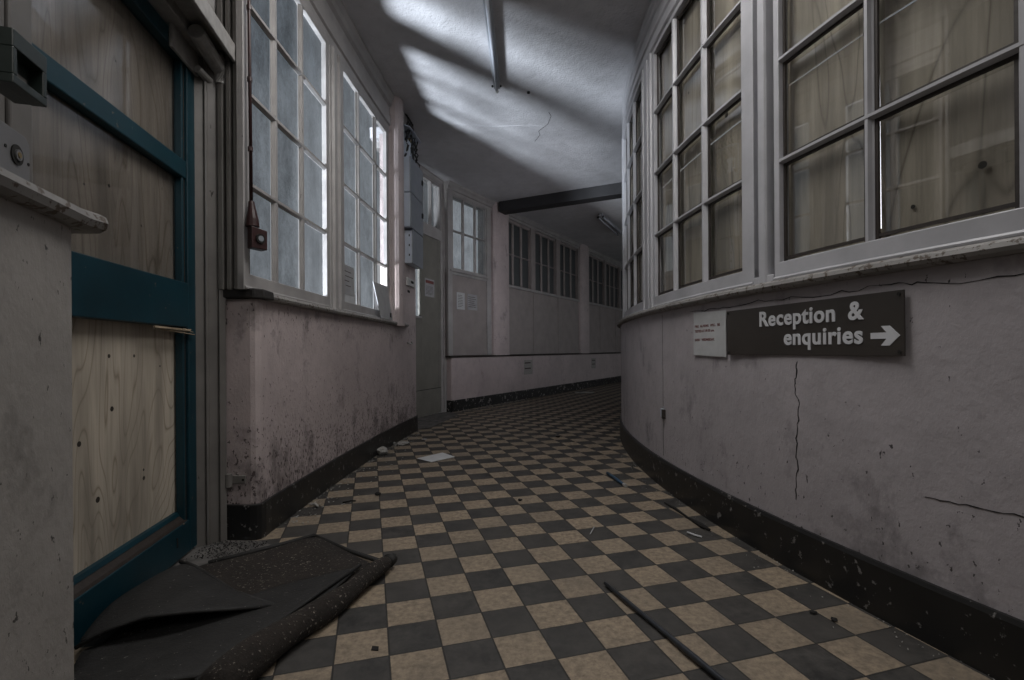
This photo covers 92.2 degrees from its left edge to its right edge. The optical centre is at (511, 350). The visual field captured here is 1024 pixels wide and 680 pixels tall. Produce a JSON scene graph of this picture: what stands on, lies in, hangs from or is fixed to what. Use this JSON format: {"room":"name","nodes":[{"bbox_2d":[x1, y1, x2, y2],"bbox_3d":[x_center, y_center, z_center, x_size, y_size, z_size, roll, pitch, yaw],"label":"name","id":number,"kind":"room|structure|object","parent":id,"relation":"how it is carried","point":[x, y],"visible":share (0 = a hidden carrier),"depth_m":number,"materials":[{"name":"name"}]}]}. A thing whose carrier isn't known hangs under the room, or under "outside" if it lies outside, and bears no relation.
{"room":"hospital interior","nodes":[
{"label":"hospital interior","id":0,"kind":"room"},
{"bbox_2d":[0,0,4,122],"bbox_3d":[-0.669,-1.350,-0.568,0.352,2.140,2.881,0,0,-5],"label":"wall","id":1,"kind":"structure","parent":0,"point":[2,98],"depth_m":0.84,"materials":[{"name":"paint"}]},
{"bbox_2d":[0,120,29,181],"bbox_3d":[-0.861,-0.339,0.843,0.020,0.077,0.084,0,0,-20],"label":"switch","id":2,"kind":"object","parent":1,"relation":"attached to","point":[14,147],"visible":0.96,"depth_m":0.84,"materials":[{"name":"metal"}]},
{"bbox_2d":[4,0,32,182],"bbox_3d":[-1.087,-1.347,1.024,0.535,2.140,0.084,0,0,41],"label":"trim","id":3,"kind":"structure","parent":1,"relation":"attached to","point":[17,13],"depth_m":0.88,"materials":[{"name":"paint"}]},
{"bbox_2d":[0,26,46,106],"bbox_3d":[-0.797,-0.453,0.789,0.045,0.084,0.083,0,0,-16],"label":"door latch","id":4,"kind":"object","parent":1,"relation":"attached to","point":[23,69],"visible":1,"depth_m":0.79,"materials":[{"name":"plastic"}]},
{"bbox_2d":[0,197,73,679],"bbox_3d":[-0.803,0.321,-0.288,0.665,1.120,3.491,0,0,-15],"label":"wall","id":5,"kind":"structure","parent":0,"point":[37,595],"depth_m":0.84,"materials":[{"name":"paint"}]},
{"bbox_2d":[0,167,108,233],"bbox_3d":[-0.585,-0.262,-0.438,0.336,0.048,2.941,0,0,-8],"label":"trim","id":6,"kind":"structure","parent":5,"relation":"on","point":[13,188],"depth_m":0.84,"materials":[{"name":"paint"}]},
{"bbox_2d":[226,299,415,503],"bbox_3d":[-1.248,0.322,3.943,0.383,1.125,3.274,0,0,0],"label":"wall","id":7,"kind":"structure","parent":0,"point":[305,388],"depth_m":2.79,"materials":[{"name":"paint"}]},
{"bbox_2d":[31,0,196,645],"bbox_3d":[-1.360,-0.221,1.685,0.093,2.188,1.065,0,0,-9],"label":"door","id":8,"kind":"structure","parent":7,"relation":"in","point":[113,139],"depth_m":1.76,"materials":[{"name":"teal paint"}]},
{"bbox_2d":[148,0,235,85],"bbox_3d":[-1.283,-1.332,1.737,0.206,0.228,1.180,0,0,-9],"label":"door closer","id":9,"kind":"object","parent":8,"relation":"attached to","point":[195,30],"depth_m":2.06,"materials":[{"name":"paint"}]},
{"bbox_2d":[194,0,226,547],"bbox_3d":[-1.478,-0.764,2.403,0.295,3.300,0.394,0,0,0],"label":"trim","id":10,"kind":"structure","parent":7,"relation":"attached to","point":[211,441],"depth_m":2.25,"materials":[{"name":"paint"}]},
{"bbox_2d":[170,540,269,567],"bbox_3d":[-1.244,0.883,2.125,0.350,0.003,0.330,0,0,0],"label":"debris","id":11,"kind":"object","parent":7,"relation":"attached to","point":[199,561],"depth_m":2.17,"materials":[{"name":"concrete"}]},
{"bbox_2d":[191,540,266,558],"bbox_3d":[-1.245,0.878,2.176,0.266,0.010,0.196,0,0,0],"label":"black grit","id":12,"kind":"object","parent":11,"relation":"on","point":[225,540],"visible":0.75,"depth_m":2.19,"materials":[{"name":"black gravel"}]},
{"bbox_2d":[216,0,249,289],"bbox_3d":[-1.301,-1.348,2.299,0.112,2.135,0.073,0,0,0],"label":"trim","id":13,"kind":"structure","parent":7,"relation":"attached to","point":[225,9],"depth_m":2.26,"materials":[{"name":"paint"}]},
{"bbox_2d":[225,473,245,487],"bbox_3d":[-1.289,0.604,2.292,0.090,0.060,0.033,0,0,0],"label":"bracket","id":14,"kind":"object","parent":7,"relation":"attached to","point":[230,479],"visible":1,"depth_m":2.30,"materials":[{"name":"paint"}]},
{"bbox_2d":[223,288,273,300],"bbox_3d":[-1.249,-0.265,2.331,0.196,0.048,0.118,0,0,0],"label":"trim","id":15,"kind":"structure","parent":7,"relation":"on","point":[251,293],"depth_m":2.28,"materials":[{"name":"black wood"}]},
{"bbox_2d":[236,0,330,307],"bbox_3d":[-1.238,-1.171,2.776,0.048,1.781,1.054,0,0,0],"label":"window","id":16,"kind":"structure","parent":7,"relation":"in","point":[286,177],"depth_m":2.72,"materials":[{"name":"clear glass"}]},
{"bbox_2d":[227,415,417,539],"bbox_3d":[-1.142,0.801,3.893,0.169,0.165,3.214,0,0,4],"label":"baseboard","id":17,"kind":"structure","parent":7,"relation":"attached to","point":[244,521],"depth_m":2.74,"materials":[{"name":"black paint"}]},
{"bbox_2d":[329,44,342,309],"bbox_3d":[-1.228,-1.169,3.410,0.071,1.783,0.215,0,0,0],"label":"trim","id":18,"kind":"structure","parent":7,"relation":"attached to","point":[335,72],"depth_m":3.35,"materials":[{"name":"white wood"}]},
{"bbox_2d":[267,295,408,326],"bbox_3d":[-1.218,-0.262,3.719,0.230,0.041,2.698,0,0,2],"label":"trim","id":19,"kind":"structure","parent":7,"relation":"on","point":[277,299],"depth_m":3.06,"materials":[{"name":"paint"}]},
{"bbox_2d":[372,281,392,319],"bbox_3d":[-1.136,-0.433,4.341,0.042,0.307,0.425,0,0,4],"label":"panel","id":20,"kind":"object","parent":19,"relation":"on","point":[381,292],"visible":1,"depth_m":4.33,"materials":[{"name":"paper"}]},
{"bbox_2d":[341,63,388,319],"bbox_3d":[-1.203,-1.171,4.077,0.045,1.781,1.121,0,0,3],"label":"window","id":21,"kind":"structure","parent":7,"relation":"in","point":[352,118],"depth_m":4.03,"materials":[{"name":"clear glass"}]},
{"bbox_2d":[345,265,353,296],"bbox_3d":[-1.230,-0.526,3.700,0.003,0.220,0.254,0,0,2],"label":"notice","id":22,"kind":"object","parent":21,"relation":"attached to","point":[349,271],"visible":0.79,"depth_m":3.73,"materials":[{"name":"paper"}]},
{"bbox_2d":[345,293,354,303],"bbox_3d":[-1.230,-0.404,3.737,0.002,0.085,0.230,0,0,2],"label":"card","id":23,"kind":"object","parent":21,"relation":"attached to","point":[350,299],"visible":0.59,"depth_m":3.75,"materials":[{"name":"white paper"}]},
{"bbox_2d":[418,412,457,428],"bbox_3d":[-0.975,0.880,6.268,0.537,0.004,1.550,0,0,19],"label":"doormat","id":24,"kind":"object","parent":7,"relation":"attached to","point":[430,421],"depth_m":6.28,"materials":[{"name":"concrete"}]},
{"bbox_2d":[380,136,383,284],"bbox_3d":[-1.345,-0.765,5.635,0.240,3.300,0.290,0,0,0],"label":"wall","id":25,"kind":"structure","parent":0,"point":[381,203],"depth_m":5.49,"materials":[{"name":"paint"}]},
{"bbox_2d":[377,142,443,185],"bbox_3d":[-1.278,-2.376,6.406,0.170,0.080,1.526,0,0,18],"label":"trim","id":26,"kind":"structure","parent":25,"relation":"attached to","point":[427,173],"depth_m":6.71,"materials":[{"name":"white wood"}]},
{"bbox_2d":[416,234,440,417],"bbox_3d":[-1.232,-0.336,6.389,0.062,2.420,1.274,0,0,18],"label":"door","id":27,"kind":"structure","parent":25,"relation":"in","point":[428,337],"depth_m":6.65,"materials":[{"name":"paint"}]},
{"bbox_2d":[425,278,433,297],"bbox_3d":[-1.116,-0.847,6.680,0.004,0.240,0.270,0,0,18],"label":"notice","id":28,"kind":"object","parent":27,"relation":"attached to","point":[429,284],"visible":1,"depth_m":6.67,"materials":[{"name":"paper"}]},
{"bbox_2d":[423,175,438,229],"bbox_3d":[-1.236,-2.021,6.441,0.053,0.650,1.276,0,0,18],"label":"window","id":29,"kind":"structure","parent":25,"relation":"in","point":[429,187],"depth_m":6.75,"materials":[{"name":"clear glass"}]},
{"bbox_2d":[423,181,446,412],"bbox_3d":[-1.240,-0.766,6.426,0.130,3.300,1.481,0,0,18],"label":"trim","id":30,"kind":"structure","parent":25,"relation":"attached to","point":[428,230],"depth_m":7.01,"materials":[{"name":"white wood"}]},
{"bbox_2d":[388,95,415,327],"bbox_3d":[-1.139,-1.327,5.101,0.163,2.180,0.929,0,0,-2],"label":"wall","id":31,"kind":"structure","parent":0,"point":[402,303],"depth_m":4.68,"materials":[{"name":"paint"}]},
{"bbox_2d":[246,0,252,200],"bbox_3d":[-1.209,-1.541,2.268,0.024,1.730,0.022,0,0,0],"label":"conduit","id":32,"kind":"object","parent":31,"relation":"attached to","point":[248,6],"visible":1,"depth_m":2.26,"materials":[{"name":"plastic"}]},
{"bbox_2d":[245,201,266,251],"bbox_3d":[-1.183,-0.577,2.277,0.065,0.221,0.087,0,0,38],"label":"light switch","id":33,"kind":"object","parent":32,"relation":"hanging from","point":[257,238],"visible":1,"depth_m":2.26,"materials":[{"name":"red plastic"}]},
{"bbox_2d":[302,0,409,132],"bbox_3d":[-1.192,-2.236,3.730,0.131,0.360,2.986,0,0,2],"label":"trim","id":34,"kind":"structure","parent":31,"relation":"attached to","point":[332,18],"depth_m":3.72,"materials":[{"name":"white wood"}]},
{"bbox_2d":[406,277,414,292],"bbox_3d":[-1.070,-0.682,5.221,0.025,0.150,0.270,0,0,5],"label":"thermostat","id":35,"kind":"object","parent":31,"relation":"attached to","point":[409,282],"visible":1,"depth_m":5.17,"materials":[{"name":"white plastic"}]},
{"bbox_2d":[404,113,421,167],"bbox_3d":[-1.052,-2.191,5.189,0.086,0.463,0.448,0,0,5],"label":"cable box","id":36,"kind":"object","parent":31,"relation":"attached to","point":[411,140],"visible":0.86,"depth_m":5.09,"materials":[{"name":"black plastic"}]},
{"bbox_2d":[404,156,422,204],"bbox_3d":[-1.040,-1.781,5.197,0.103,0.356,0.467,0,0,5],"label":"electrical box","id":37,"kind":"object","parent":31,"relation":"attached to","point":[413,175],"visible":0.81,"depth_m":5.06,"materials":[{"name":"grey metal"}]},
{"bbox_2d":[405,229,422,268],"bbox_3d":[-1.039,-1.066,5.235,0.088,0.346,0.392,0,0,5],"label":"electrical box","id":38,"kind":"object","parent":31,"relation":"attached to","point":[413,240],"visible":1,"depth_m":5.09,"materials":[{"name":"grey metal"}]},
{"bbox_2d":[404,192,423,236],"bbox_3d":[-1.038,-1.421,5.197,0.103,0.348,0.467,0,0,5],"label":"electrical box","id":39,"kind":"object","parent":31,"relation":"attached to","point":[413,209],"visible":0.89,"depth_m":5.05,"materials":[{"name":"grey metal"}]},
{"bbox_2d":[342,0,669,262],"bbox_3d":[3.548,-2.492,7.359,9.154,0.150,21.010,0,0,19],"label":"ceiling","id":40,"kind":"structure","parent":0,"point":[573,57],"depth_m":4.60,"materials":[{"name":"paint"}]},
{"bbox_2d":[483,0,501,92],"bbox_3d":[-0.159,-2.381,3.740,0.092,0.083,1.501,0,0,2],"label":"fluorescent light","id":41,"kind":"object","parent":40,"relation":"attached to","point":[487,4],"visible":1,"depth_m":3.79,"materials":[{"name":"plastic"}]},
{"bbox_2d":[499,182,621,214],"bbox_3d":[0.909,-2.348,7.583,2.402,0.165,0.220,0,0,26],"label":"beam","id":42,"kind":"structure","parent":40,"relation":"attached to","point":[609,191],"depth_m":7.56,"materials":[{"name":"paint"}]},
{"bbox_2d":[597,213,621,235],"bbox_3d":[1.865,-2.364,9.295,0.122,0.083,1.494,0,0,25],"label":"fluorescent light","id":43,"kind":"object","parent":40,"relation":"attached to","point":[601,215],"visible":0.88,"depth_m":9.15,"materials":[{"name":"metal"}]},
{"bbox_2d":[622,0,690,138],"bbox_3d":[2.137,-2.260,3.679,2.358,0.355,10.371,0,0,0],"label":"trim","id":44,"kind":"structure","parent":40,"relation":"attached to","point":[659,12],"depth_m":3.60,"materials":[{"name":"white wood"}]},
{"bbox_2d":[74,382,992,679],"bbox_3d":[3.006,0.856,7.900,12.000,0.001,20.200,0,0,0],"label":"floor","id":45,"kind":"structure","parent":0,"point":[484,582],"depth_m":1.87,"materials":[{"name":"tile"}]},
{"bbox_2d":[74,534,396,679],"bbox_3d":[-0.915,0.838,1.754,0.763,0.110,1.087,0,0,14],"label":"door mat","id":46,"kind":"object","parent":45,"relation":"on","point":[230,617],"visible":1,"depth_m":1.55,"materials":[{"name":"rubber"}]},
{"bbox_2d":[371,646,378,650],"bbox_3d":[-0.402,0.876,1.451,0.024,0.003,0.022,0,0,0],"label":"chip","id":47,"kind":"object","parent":45,"relation":"on","point":[374,648],"visible":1,"depth_m":1.45,"materials":[{"name":"black"}]},
{"bbox_2d":[377,446,387,454],"bbox_3d":[-1.101,0.844,4.166,0.105,0.072,0.112,0,0,0],"label":"paper scrap","id":48,"kind":"object","parent":45,"relation":"on","point":[382,450],"visible":0.98,"depth_m":4.13,"materials":[{"name":"white paper"}]},
{"bbox_2d":[397,441,409,444],"bbox_3d":[-1.027,0.865,4.615,0.106,0.034,0.117,0,0,35],"label":"paper scrap","id":49,"kind":"object","parent":45,"relation":"on","point":[399,442],"visible":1,"depth_m":4.58,"materials":[{"name":"white paper"}]},
{"bbox_2d":[417,453,453,461],"bbox_3d":[-0.612,0.873,4.037,0.215,0.009,0.273,0,0,44],"label":"paper sheet","id":50,"kind":"object","parent":45,"relation":"on","point":[440,456],"visible":1,"depth_m":4.01,"materials":[{"name":"white paper"}]},
{"bbox_2d":[606,472,627,487],"bbox_3d":[0.696,0.860,3.295,0.024,0.024,0.334,0,0,-10],"label":"stick","id":51,"kind":"object","parent":45,"relation":"on","point":[625,485],"visible":1,"depth_m":3.25,"materials":[{"name":"plastic"}]},
{"bbox_2d":[284,399,994,679],"bbox_3d":[0.078,0.869,4.897,2.496,0.010,7.733,0,0,0],"label":"flakes","id":52,"kind":"object","parent":45,"relation":"on","point":[521,399],"visible":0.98,"depth_m":3.07,"materials":[{"name":"white paint"}]},
{"bbox_2d":[604,581,725,679],"bbox_3d":[0.484,0.859,1.453,0.020,0.020,0.798,0,0,-21],"label":"metal rod","id":53,"kind":"object","parent":45,"relation":"on","point":[686,650],"visible":1,"depth_m":1.46,"materials":[{"name":"black metal"}]},
{"bbox_2d":[664,502,710,530],"bbox_3d":[0.901,0.858,2.583,0.028,0.023,0.439,0,0,-11],"label":"twig","id":54,"kind":"object","parent":45,"relation":"on","point":[696,522],"visible":1,"depth_m":2.49,"materials":[{"name":"brown wood"}]},
{"bbox_2d":[445,272,622,355],"bbox_3d":[2.043,-0.537,12.221,0.210,1.200,11.950,0,0,31],"label":"panelling","id":55,"kind":"object","parent":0,"point":[469,326],"visible":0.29,"depth_m":9.20,"materials":[{"name":"paint"}]},
{"bbox_2d":[457,292,464,309],"bbox_3d":[-0.760,-0.734,7.311,0.004,0.250,0.195,0,0,31],"label":"notice","id":56,"kind":"object","parent":55,"relation":"attached to","point":[460,296],"visible":1,"depth_m":7.32,"materials":[{"name":"white paper"}]},
{"bbox_2d":[467,294,476,310],"bbox_3d":[-0.608,-0.740,7.566,0.004,0.240,0.260,0,0,31],"label":"notice","id":57,"kind":"object","parent":55,"relation":"attached to","point":[471,299],"visible":1,"depth_m":7.55,"materials":[{"name":"paper"}]},
{"bbox_2d":[447,353,620,399],"bbox_3d":[2.079,0.470,12.233,0.250,0.785,11.900,0,0,31],"label":"wall","id":58,"kind":"structure","parent":0,"point":[467,377],"depth_m":8.66,"materials":[{"name":"paint"}]},
{"bbox_2d":[444,188,491,355],"bbox_3d":[-0.693,-1.175,7.551,0.200,2.490,1.130,0,0,31],"label":"trim","id":59,"kind":"structure","parent":58,"relation":"attached to","point":[447,195],"depth_m":7.25,"materials":[{"name":"paint"}]},
{"bbox_2d":[452,194,486,276],"bbox_3d":[-0.656,-1.730,7.527,0.053,1.120,0.900,0,0,31],"label":"window","id":60,"kind":"structure","parent":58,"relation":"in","point":[463,227],"depth_m":7.64,"materials":[{"name":"clear glass"}]},
{"bbox_2d":[491,202,509,354],"bbox_3d":[-0.242,-1.173,8.255,0.255,2.500,0.500,0,0,31],"label":"trim","id":61,"kind":"structure","parent":58,"relation":"attached to","point":[499,221],"depth_m":8.09,"materials":[{"name":"paint"}]},
{"bbox_2d":[524,360,532,374],"bbox_3d":[0.299,0.304,8.998,0.004,0.260,0.320,0,0,31],"label":"notice","id":62,"kind":"object","parent":58,"relation":"attached to","point":[528,364],"visible":1,"depth_m":9.00,"materials":[{"name":"white paper"}]},
{"bbox_2d":[445,352,620,357],"bbox_3d":[2.131,0.065,12.171,0.146,0.030,11.950,0,0,31],"label":"trim","id":63,"kind":"structure","parent":58,"relation":"on","point":[611,352],"depth_m":8.76,"materials":[{"name":"black wood"}]},
{"bbox_2d":[447,376,620,411],"bbox_3d":[2.146,0.780,12.185,0.135,0.165,11.915,0,0,31],"label":"baseboard","id":64,"kind":"structure","parent":58,"relation":"attached to","point":[475,402],"depth_m":8.72,"materials":[{"name":"black paint"}]},
{"bbox_2d":[591,358,595,367],"bbox_3d":[1.950,0.303,11.768,0.004,0.240,0.270,0,0,31],"label":"notice","id":65,"kind":"object","parent":58,"relation":"attached to","point":[593,360],"visible":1,"depth_m":11.76,"materials":[{"name":"white paper"}]},
{"bbox_2d":[511,239,608,291],"bbox_3d":[1.604,-1.784,11.646,0.160,1.300,7.180,0,0,31],"label":"wall","id":66,"kind":"structure","parent":0,"point":[519,239],"depth_m":10.93,"materials":[{"name":"grey paint"}]},
{"bbox_2d":[509,219,529,288],"bbox_3d":[0.111,-1.700,8.834,0.053,1.150,0.824,0,0,31],"label":"window","id":67,"kind":"structure","parent":66,"relation":"in","point":[520,268],"depth_m":8.90,"materials":[{"name":"paint"}]},
{"bbox_2d":[444,180,621,267],"bbox_3d":[2.078,-2.363,12.188,0.225,0.150,11.960,0,0,31],"label":"trim","id":68,"kind":"structure","parent":66,"relation":"attached to","point":[458,190],"depth_m":8.76,"materials":[{"name":"white wood"}]},
{"bbox_2d":[509,228,579,353],"bbox_3d":[0.641,-1.108,9.801,0.188,2.340,3.200,0,0,31],"label":"trim","id":69,"kind":"structure","parent":66,"relation":"attached to","point":[532,231],"depth_m":9.52,"materials":[{"name":"paint"}]},
{"bbox_2d":[535,231,555,294],"bbox_3d":[0.639,-1.703,9.721,0.053,1.150,0.929,0,0,31],"label":"window","id":70,"kind":"structure","parent":66,"relation":"in","point":[544,245],"depth_m":9.78,"materials":[{"name":"paint"}]},
{"bbox_2d":[560,242,576,298],"bbox_3d":[1.205,-1.707,10.670,0.053,1.150,0.939,0,0,31],"label":"window","id":71,"kind":"structure","parent":66,"relation":"in","point":[568,254],"depth_m":10.72,"materials":[{"name":"paint"}]},
{"bbox_2d":[579,244,589,352],"bbox_3d":[1.607,-1.185,11.355,0.255,2.500,0.520,0,0,31],"label":"trim","id":72,"kind":"structure","parent":66,"relation":"attached to","point":[584,340],"depth_m":11.18,"materials":[{"name":"paint"}]},
{"bbox_2d":[589,254,603,304],"bbox_3d":[2.044,-1.712,12.077,0.053,1.150,1.074,0,0,31],"label":"window","id":73,"kind":"structure","parent":66,"relation":"in","point":[596,279],"depth_m":12.20,"materials":[{"name":"paint"}]},
{"bbox_2d":[589,260,622,352],"bbox_3d":[2.618,-1.121,13.116,0.188,2.340,3.580,0,0,31],"label":"trim","id":74,"kind":"structure","parent":66,"relation":"attached to","point":[605,303],"depth_m":12.56,"materials":[{"name":"paint"}]},
{"bbox_2d":[606,262,618,307],"bbox_3d":[2.645,-1.716,13.086,0.053,1.150,1.044,0,0,31],"label":"window","id":75,"kind":"structure","parent":66,"relation":"in","point":[612,275],"depth_m":13.20,"materials":[{"name":"paint"}]},
{"bbox_2d":[621,268,622,308],"bbox_3d":[3.239,-1.720,14.082,0.053,1.150,1.044,0,0,31],"label":"window","id":76,"kind":"structure","parent":66,"relation":"in","point":[621,268],"depth_m":13.86,"materials":[{"name":"paint"}]},
{"bbox_2d":[621,253,1023,620],"bbox_3d":[2.173,0.304,3.680,2.432,1.115,10.396,0,0,0],"label":"wall","id":77,"kind":"structure","parent":0,"point":[912,463],"depth_m":1.59,"materials":[{"name":"paint"}]},
{"bbox_2d":[622,139,624,317],"bbox_3d":[1.170,-1.187,4.947,0.123,1.790,0.254,0,0,11],"label":"trim","id":78,"kind":"structure","parent":77,"relation":"attached to","point":[623,282],"depth_m":4.84,"materials":[{"name":"white wood"}]},
{"bbox_2d":[624,78,642,316],"bbox_3d":[1.047,-1.187,4.255,0.075,1.788,1.168,0,0,6],"label":"window","id":79,"kind":"structure","parent":77,"relation":"in","point":[632,305],"depth_m":4.35,"materials":[{"name":"white wood"}]},
{"bbox_2d":[631,103,641,230],"bbox_3d":[1.097,-1.609,4.252,0.028,0.945,1.173,0,0,6],"label":"plywood board","id":80,"kind":"object","parent":79,"relation":"attached to","point":[639,132],"visible":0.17,"depth_m":4.16,"materials":[{"name":"beige wood"}]},
{"bbox_2d":[632,215,642,301],"bbox_3d":[1.109,-0.716,4.251,0.028,0.830,1.172,0,0,6],"label":"plywood board","id":81,"kind":"object","parent":79,"relation":"attached to","point":[640,287],"visible":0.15,"depth_m":4.21,"materials":[{"name":"beige wood"}]},
{"bbox_2d":[641,53,667,309],"bbox_3d":[1.027,-1.186,3.560,0.124,1.790,0.239,0,0,0],"label":"trim","id":82,"kind":"structure","parent":77,"relation":"attached to","point":[646,73],"depth_m":3.52,"materials":[{"name":"white wood"}]},
{"bbox_2d":[660,406,665,418],"bbox_3d":[0.958,0.394,3.133,0.021,0.072,0.058,0,0,0],"label":"wall socket","id":83,"kind":"object","parent":77,"relation":"attached to","point":[662,410],"visible":1,"depth_m":3.11,"materials":[{"name":"grey plastic"}]},
{"bbox_2d":[652,0,758,306],"bbox_3d":[1.040,-1.187,2.835,0.076,1.788,1.216,0,0,-5],"label":"window","id":84,"kind":"structure","parent":77,"relation":"in","point":[748,94],"depth_m":2.65,"materials":[{"name":"white wood"}]},
{"bbox_2d":[661,0,740,187],"bbox_3d":[1.086,-1.609,2.866,0.031,0.945,1.212,0,0,-5],"label":"window panes","id":85,"kind":"object","parent":84,"relation":"attached to","point":[725,53],"visible":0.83,"depth_m":2.85,"materials":[{"name":"clear glass"}]},
{"bbox_2d":[663,122,741,293],"bbox_3d":[1.099,-0.716,2.866,0.030,0.830,1.211,0,0,-5],"label":"plywood board","id":86,"kind":"object","parent":84,"relation":"attached to","point":[726,152],"visible":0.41,"depth_m":2.69,"materials":[{"name":"beige wood"}]},
{"bbox_2d":[694,310,725,356],"bbox_3d":[1.010,-0.087,2.529,0.003,0.237,0.315,0,0,-7],"label":"paper notice","id":87,"kind":"object","parent":77,"relation":"attached to","point":[709,327],"visible":1,"depth_m":2.51,"materials":[{"name":"white paper"}]},
{"bbox_2d":[754,0,793,284],"bbox_3d":[1.146,-1.187,2.173,0.122,1.790,0.130,0,0,-10],"label":"trim","id":88,"kind":"structure","parent":77,"relation":"attached to","point":[765,77],"depth_m":2.14,"materials":[{"name":"white wood"}]},
{"bbox_2d":[727,289,905,355],"bbox_3d":[1.116,-0.084,1.934,0.009,0.207,0.858,0,0,-12],"label":"wall sign","id":89,"kind":"object","parent":77,"relation":"attached to","point":[873,324],"visible":1,"depth_m":1.79,"materials":[{"name":"brown plastic"}]},
{"bbox_2d":[617,235,1023,328],"bbox_3d":[2.120,-0.279,3.681,2.418,0.053,10.454,0,0,0],"label":"window sill","id":90,"kind":"structure","parent":77,"relation":"on","point":[1013,245],"depth_m":1.61,"materials":[{"name":"paint"}]},
{"bbox_2d":[620,415,1023,679],"bbox_3d":[2.095,0.772,3.680,2.302,0.180,10.418,0,0,0],"label":"baseboard","id":91,"kind":"structure","parent":77,"relation":"attached to","point":[986,639],"depth_m":1.64,"materials":[{"name":"black paint"}]},
{"bbox_2d":[880,133,881,227],"bbox_3d":[2.757,-1.242,3.200,0.030,2.200,4.000,0,0,0],"label":"window","id":92,"kind":"structure","parent":77,"relation":"in","point":[880,133],"depth_m":3.67,"materials":[{"name":"white"}]},
{"bbox_2d":[773,0,1023,280],"bbox_3d":[1.292,-1.188,1.476,0.080,1.788,1.297,0,0,-16],"label":"window","id":93,"kind":"structure","parent":77,"relation":"in","point":[1009,223],"depth_m":1.67,"materials":[{"name":"white wood"}]},
{"bbox_2d":[788,35,864,259],"bbox_3d":[1.233,-0.717,1.916,0.006,0.830,0.405,0,0,-12],"label":"window pane","id":94,"kind":"object","parent":93,"relation":"attached to","point":[826,186],"visible":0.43,"depth_m":1.92,"materials":[{"name":"clear glass"}]},
{"bbox_2d":[787,0,913,84],"bbox_3d":[1.347,-1.610,1.482,0.035,0.945,1.305,0,0,-16],"label":"plywood board","id":95,"kind":"object","parent":93,"relation":"attached to","point":[804,16],"visible":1,"depth_m":1.95,"materials":[{"name":"beige wood"}]},
{"bbox_2d":[879,0,1014,237],"bbox_3d":[1.407,-0.718,1.283,0.019,0.830,0.892,0,0,-18],"label":"window pane","id":96,"kind":"object","parent":93,"relation":"attached to","point":[950,153],"visible":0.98,"depth_m":1.52,"materials":[{"name":"clear glass"}]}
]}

